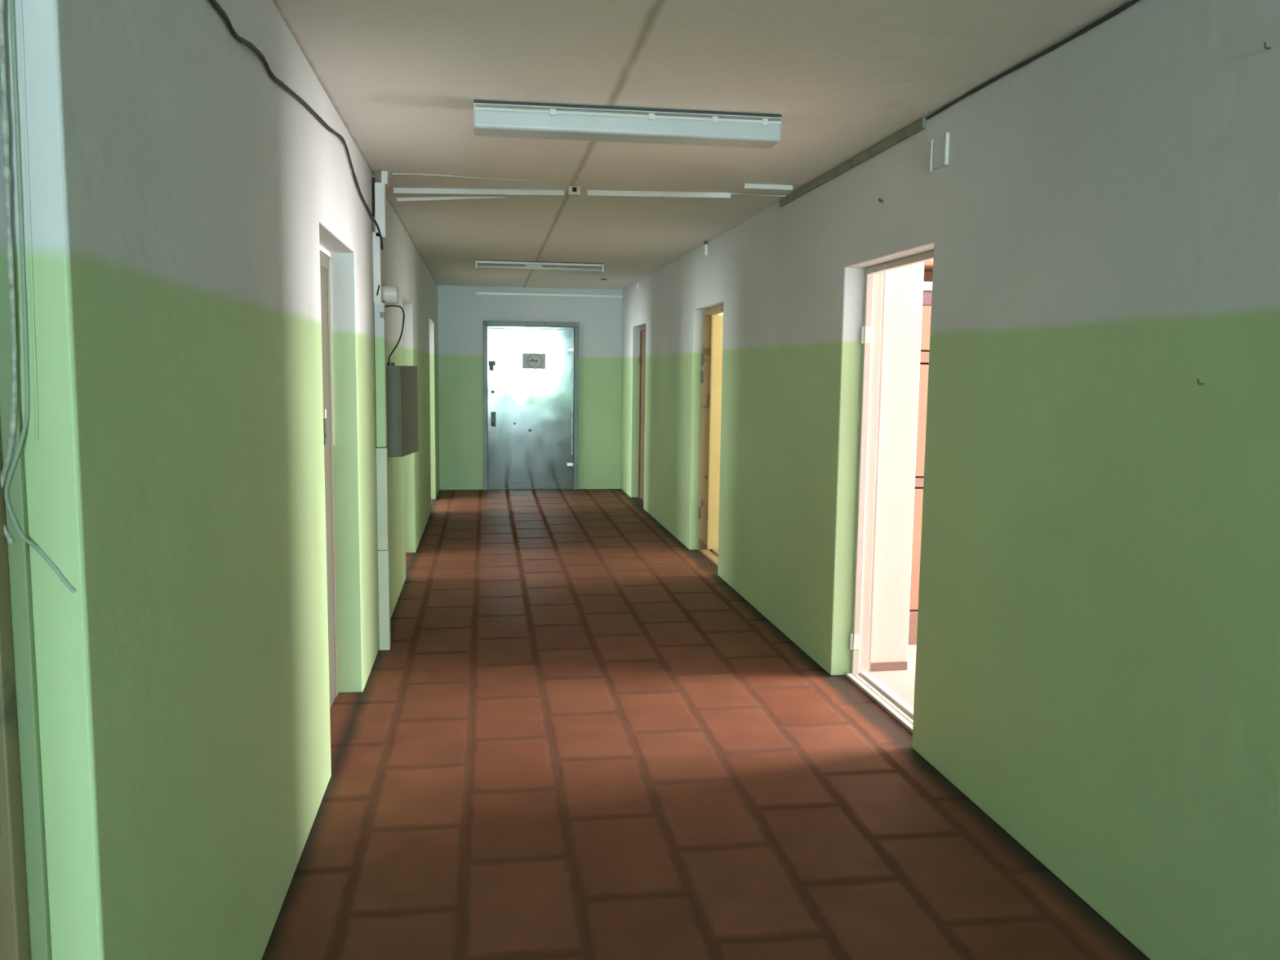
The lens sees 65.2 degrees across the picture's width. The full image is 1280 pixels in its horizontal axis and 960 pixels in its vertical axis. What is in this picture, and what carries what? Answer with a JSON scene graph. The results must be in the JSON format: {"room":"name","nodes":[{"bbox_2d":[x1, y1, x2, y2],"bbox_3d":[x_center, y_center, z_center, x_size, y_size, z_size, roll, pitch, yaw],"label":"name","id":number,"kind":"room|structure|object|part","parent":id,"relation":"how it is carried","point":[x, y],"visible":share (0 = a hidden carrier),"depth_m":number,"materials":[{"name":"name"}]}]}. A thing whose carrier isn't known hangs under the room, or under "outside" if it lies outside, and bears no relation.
{"room":"building corridor","nodes":[
{"label":"building corridor","id":0,"kind":"room"},
{"bbox_2d":[4,0,439,959],"bbox_3d":[-0.881,0.112,1.276,0.200,2.537,22.750,0,6,-9],"label":"wall","id":1,"kind":"structure","parent":0,"point":[184,202],"depth_m":2.00,"materials":[{"name":"paint"}]},
{"bbox_2d":[0,0,17,544],"bbox_3d":[-0.881,-0.288,1.377,0.049,0.763,0.009,0,6,-9],"label":"cord","id":2,"kind":"object","parent":1,"relation":"attached to","point":[4,113],"visible":1,"depth_m":1.37,"materials":[{"name":"plastic"}]},
{"bbox_2d":[0,70,51,959],"bbox_3d":[-0.860,0.397,0.973,0.112,2.037,0.985,0,6,-9],"label":"door","id":3,"kind":"structure","parent":1,"relation":"in","point":[24,923],"depth_m":1.44,"materials":[{"name":"paint"}]},
{"bbox_3d":[-0.872,0.397,0.971,0.088,2.037,0.985,0,6,-9],"label":"frame","id":4,"kind":"part","parent":3,"relation":"part of","materials":[{"name":"wood"}]},
{"bbox_2d":[18,0,38,440],"bbox_3d":[-0.849,-0.363,1.390,0.014,0.616,0.005,0,6,-9],"label":"wire","id":5,"kind":"object","parent":1,"relation":"attached to","point":[20,13],"visible":1,"depth_m":1.39,"materials":[{"name":"paint"}]},
{"bbox_2d":[4,0,76,593],"bbox_3d":[-0.854,-0.252,1.397,0.084,0.838,0.019,-2,7,-22],"label":"wire","id":6,"kind":"object","parent":1,"relation":"attached to","point":[16,116],"visible":1,"depth_m":1.40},
{"bbox_2d":[208,0,383,249],"bbox_3d":[-1.036,-1.121,3.099,0.053,0.316,4.249,0,6,-9],"label":"cable","id":7,"kind":"object","parent":1,"relation":"attached to","point":[217,6],"visible":1,"depth_m":2.90,"materials":[{"name":"grey plastic"}]},
{"bbox_2d":[320,244,337,708],"bbox_3d":[-1.363,0.046,4.109,0.076,2.037,0.985,0,6,-9],"label":"door","id":8,"kind":"structure","parent":1,"relation":"in","point":[325,264],"depth_m":4.49,"materials":[{"name":"grey paint"}]},
{"bbox_2d":[372,170,391,649],"bbox_3d":[-1.365,-0.339,5.325,0.083,2.536,0.070,0,6,-9],"label":"pipe","id":9,"kind":"object","parent":1,"relation":"attached to","point":[379,189],"visible":0.95,"depth_m":5.31,"materials":[{"name":"white plastic"}]},
{"bbox_2d":[382,284,398,304],"bbox_3d":[-1.384,-1.020,5.505,0.102,0.103,0.103,0,6,-9],"label":"junction box","id":10,"kind":"object","parent":1,"relation":"attached to","point":[389,292],"visible":0.81,"depth_m":5.46,"materials":[{"name":"white plastic"}]},
{"bbox_3d":[-1.338,-1.020,5.513,0.008,0.091,0.091,0,6,-9],"label":"box lid","id":11,"kind":"part","parent":10,"relation":"part of","materials":[{"name":"white plastic"}]},
{"bbox_2d":[386,362,418,457],"bbox_3d":[-1.443,-0.436,6.090,0.159,0.551,0.522,0,6,-9],"label":"electrical box","id":12,"kind":"object","parent":1,"relation":"attached to","point":[402,381],"visible":0.93,"depth_m":5.87,"materials":[{"name":"grey metal"}]},
{"bbox_2d":[382,300,404,364],"bbox_3d":[-1.378,-0.823,5.644,0.116,0.346,0.359,0,6,-9],"label":"cable","id":13,"kind":"object","parent":12,"relation":"on","point":[402,308],"visible":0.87,"depth_m":5.63,"materials":[{"name":"grey plastic"}]},
{"bbox_3d":[-1.399,-0.422,6.050,0.015,0.533,0.430,1,6,1],"label":"cabinet door","id":14,"kind":"part","parent":12,"relation":"part of","materials":[{"name":"grey metal"}]},
{"bbox_2d":[437,284,622,489],"bbox_3d":[-1.952,-1.151,12.651,10.400,2.537,0.200,0,6,-9],"label":"wall","id":15,"kind":"structure","parent":0,"point":[461,312],"depth_m":12.60,"materials":[{"name":"paint"}]},
{"bbox_2d":[482,320,578,489],"bbox_3d":[-1.374,-0.928,12.630,1.193,2.112,0.074,0,6,-9],"label":"door","id":16,"kind":"structure","parent":15,"relation":"in","point":[529,415],"depth_m":12.63,"materials":[{"name":"grey metal"}]},
{"bbox_3d":[-1.842,-0.763,12.573,0.060,0.185,0.032,0,6,-9],"label":"lock plate","id":17,"kind":"part","parent":16,"relation":"part of","materials":[{"name":"grey metal"}]},
{"bbox_2d":[522,353,545,368],"bbox_3d":[-1.330,-1.490,12.560,0.290,0.198,0.013,0,6,-9],"label":"paper notice","id":18,"kind":"object","parent":16,"relation":"attached to","point":[530,361],"visible":1,"depth_m":12.56,"materials":[{"name":"grey paper"}]},
{"bbox_2d":[475,292,622,297],"bbox_3d":[-1.124,-2.319,12.535,1.831,0.028,0.024,0,6,-9],"label":"cable trunking","id":19,"kind":"object","parent":15,"relation":"attached to","point":[477,293],"visible":1,"depth_m":12.52,"materials":[{"name":"white plastic"}]},
{"bbox_2d":[272,0,1132,289],"bbox_3d":[0.208,-1.248,1.242,11.200,0.200,23.250,0,6,-9],"label":"ceiling","id":20,"kind":"structure","parent":0,"point":[404,78],"depth_m":3.60,"materials":[{"name":"white paint"}]},
{"bbox_2d":[396,195,505,201],"bbox_3d":[-1.096,-1.635,5.804,0.640,0.021,0.021,0,6,5],"label":"cable trunking","id":21,"kind":"object","parent":20,"relation":"attached to","point":[469,197],"visible":0.84,"depth_m":5.80,"materials":[{"name":"white plastic"}]},
{"bbox_2d":[391,173,541,181],"bbox_3d":[-0.912,-1.605,5.303,0.779,0.006,0.034,-1,6,-11],"label":"wire","id":22,"kind":"object","parent":20,"relation":"attached to","point":[392,173],"visible":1,"depth_m":5.30,"materials":[{"name":"beige"}]},
{"bbox_2d":[393,187,564,195],"bbox_3d":[-0.911,-1.633,5.673,0.967,0.030,0.024,1,6,0],"label":"cable trunking","id":23,"kind":"object","parent":20,"relation":"attached to","point":[396,190],"visible":1,"depth_m":5.66,"materials":[{"name":"white plastic"}]},
{"bbox_2d":[475,259,604,273],"bbox_3d":[-0.953,-2.031,9.521,1.210,0.080,0.140,0,6,-9],"label":"lamp","id":24,"kind":"object","parent":20,"relation":"attached to","point":[529,265],"visible":1,"depth_m":9.48,"materials":[{"name":"grey metal"}]},
{"bbox_2d":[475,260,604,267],"bbox_3d":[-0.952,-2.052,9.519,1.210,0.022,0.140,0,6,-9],"label":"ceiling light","id":25,"kind":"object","parent":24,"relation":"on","point":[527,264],"depth_m":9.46,"materials":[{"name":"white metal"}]},
{"bbox_2d":[568,186,580,196],"bbox_3d":[-0.366,-1.606,5.569,0.066,0.046,0.055,0,6,-9],"label":"junction box","id":26,"kind":"object","parent":20,"relation":"attached to","point":[575,191],"visible":1,"depth_m":5.54,"materials":[{"name":"beige plastic"}]},
{"bbox_2d":[473,99,782,148],"bbox_3d":[-0.045,-1.395,3.937,1.200,0.102,0.162,0,6,-8],"label":"ceiling lamp","id":27,"kind":"object","parent":20,"relation":"attached to","point":[497,118],"visible":1,"depth_m":3.88,"materials":[{"name":"grey metal"}]},
{"bbox_2d":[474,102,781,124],"bbox_3d":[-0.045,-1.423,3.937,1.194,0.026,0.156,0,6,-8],"label":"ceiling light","id":28,"kind":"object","parent":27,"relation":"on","point":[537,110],"depth_m":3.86,"materials":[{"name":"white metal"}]},
{"bbox_2d":[586,190,730,198],"bbox_3d":[0.108,-1.620,5.678,0.815,0.030,0.024,1,6,-2],"label":"cable trunking","id":29,"kind":"object","parent":20,"relation":"attached to","point":[589,193],"visible":1,"depth_m":5.67,"materials":[{"name":"white plastic"}]},
{"bbox_2d":[730,192,785,196],"bbox_3d":[0.677,-1.628,5.715,0.352,0.007,0.022,-1,6,-11],"label":"wire","id":30,"kind":"object","parent":20,"relation":"attached to","point":[731,193],"visible":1,"depth_m":5.71,"materials":[{"name":"white plastic"}]},
{"bbox_2d":[743,183,792,191],"bbox_3d":[0.696,-1.588,5.427,0.270,0.025,0.024,0,6,-9],"label":"cable trunking","id":31,"kind":"object","parent":20,"relation":"attached to","point":[750,186],"visible":1,"depth_m":5.42,"materials":[{"name":"white plastic"}]},
{"bbox_2d":[261,488,1150,959],"bbox_3d":[2.162,1.440,1.843,6.378,0.150,23.250,0,6,-9],"label":"floor","id":32,"kind":"structure","parent":0,"point":[573,738],"depth_m":3.65,"materials":[{"name":"tile"}]},
{"bbox_2d":[907,261,933,644],"bbox_3d":[1.890,-0.149,5.796,0.900,2.142,0.354,0,6,-9],"label":"bookcase","id":33,"kind":"object","parent":32,"relation":"on","point":[928,265],"visible":0.02,"depth_m":5.59,"materials":[{"name":"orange wood"}]},
{"bbox_3d":[1.884,0.372,5.850,0.860,0.690,0.340,0,6,-9],"label":"drawer","id":34,"kind":"part","parent":33,"relation":"part of","materials":[{"name":"orange wood"}]},
{"bbox_3d":[1.889,-0.005,5.806,0.860,0.050,0.344,0,6,-9],"label":"shelf","id":35,"kind":"part","parent":33,"relation":"part of","materials":[{"name":"brown wood"}]},
{"bbox_3d":[1.916,-0.332,5.620,0.860,0.620,0.012,0,6,-9],"label":"panel","id":36,"kind":"part","parent":33,"relation":"part of","materials":[{"name":"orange wood"}]},
{"bbox_3d":[1.898,-0.696,5.731,0.860,0.060,0.344,0,6,-9],"label":"shelf","id":37,"kind":"part","parent":33,"relation":"part of","materials":[{"name":"brown wood"}]},
{"bbox_3d":[1.923,-0.839,5.564,0.860,0.240,0.012,0,6,-9],"label":"panel","id":38,"kind":"part","parent":33,"relation":"part of","materials":[{"name":"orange wood"}]},
{"bbox_2d":[922,291,932,306],"bbox_3d":[1.634,-1.015,5.661,0.280,0.077,0.290,0,6,-9],"label":"storage box","id":39,"kind":"object","parent":33,"relation":"on","point":[926,298],"visible":0.02,"depth_m":5.51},
{"bbox_3d":[1.902,-1.082,5.692,0.860,0.045,0.336,0,6,-9],"label":"shelf","id":40,"kind":"part","parent":33,"relation":"part of","materials":[{"name":"white paint"}]},
{"bbox_2d":[867,271,885,673],"bbox_3d":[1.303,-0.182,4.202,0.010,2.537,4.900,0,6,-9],"label":"door frame","id":41,"kind":"structure","parent":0,"point":[884,273],"depth_m":4.99,"materials":[{"name":"beige paint"}]},
{"bbox_2d":[870,262,924,662],"bbox_3d":[1.276,-0.288,5.163,0.230,2.537,0.220,0,6,-9],"label":"wall pier","id":42,"kind":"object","parent":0,"point":[904,286],"visible":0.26,"depth_m":5.08,"materials":[{"name":"white paint"}]},
{"bbox_2d":[870,661,907,671],"bbox_3d":[1.286,0.965,5.187,0.205,0.042,0.012,0,6,-9],"label":"baseboard","id":43,"kind":"object","parent":42,"relation":"attached to","point":[897,665],"visible":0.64,"depth_m":5.18,"materials":[{"name":"brown paint"}]},
{"bbox_2d":[620,0,1279,959],"bbox_3d":[1.590,0.101,1.657,0.200,2.537,22.750,0,6,-9],"label":"wall","id":44,"kind":"structure","parent":0,"point":[1097,668],"depth_m":2.96,"materials":[{"name":"paint"}]},
{"bbox_2d":[637,325,645,500],"bbox_3d":[0.093,-0.746,11.485,0.077,2.037,1.000,0,6,-9],"label":"door","id":45,"kind":"structure","parent":44,"relation":"in","point":[642,329],"depth_m":11.83,"materials":[{"name":"brown paint"}]},
{"bbox_2d":[703,244,707,255],"bbox_3d":[0.515,-1.807,7.869,0.018,0.083,0.060,0,6,-9],"label":"stub","id":46,"kind":"object","parent":44,"relation":"attached to","point":[705,246],"visible":1,"depth_m":7.84,"materials":[{"name":"white plastic"}]},
{"bbox_2d":[698,304,723,565],"bbox_3d":[1.035,-0.355,8.035,0.907,2.037,1.050,0,6,-9],"label":"door","id":47,"kind":"structure","parent":44,"relation":"in","point":[712,437],"depth_m":8.42,"materials":[{"name":"yellow paint"}]},
{"bbox_2d":[779,116,926,206],"bbox_3d":[0.973,-1.516,4.908,0.016,0.043,1.960,0,6,-9],"label":"trim","id":48,"kind":"structure","parent":44,"relation":"attached to","point":[919,125],"depth_m":4.61,"materials":[{"name":"grey plastic"}]},
{"bbox_2d":[844,249,933,733],"bbox_3d":[1.184,0.036,4.503,0.120,2.039,0.980,0,6,-9],"label":"door frame","id":49,"kind":"structure","parent":44,"relation":"in","point":[870,336],"depth_m":4.94,"materials":[{"name":"beige paint"}]},
{"bbox_2d":[929,132,949,171],"bbox_3d":[1.143,-1.251,3.821,0.014,0.118,0.135,0,6,-9],"label":"wall plate","id":50,"kind":"object","parent":44,"relation":"attached to","point":[939,154],"visible":1,"depth_m":3.82,"materials":[{"name":"paint"}]},
{"bbox_3d":[1.146,-1.250,3.819,0.008,0.110,0.110,0,6,-9],"label":"plate","id":51,"kind":"part","parent":50,"relation":"part of","materials":[{"name":"paint"}]},
{"bbox_2d":[926,0,1139,119],"bbox_3d":[1.327,-1.274,2.628,0.014,0.020,2.640,0,6,-9],"label":"cable","id":52,"kind":"object","parent":44,"relation":"attached to","point":[1123,7],"visible":1,"depth_m":3.09,"materials":[{"name":"grey plastic"}]},
{"bbox_2d":[1263,41,1271,48],"bbox_3d":[1.388,-0.962,2.216,0.021,0.014,0.007,-2,7,-21],"label":"nail","id":53,"kind":"object","parent":44,"relation":"attached to","point":[1264,42],"visible":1,"depth_m":2.21,"materials":[{"name":"grey metal"}]}
]}

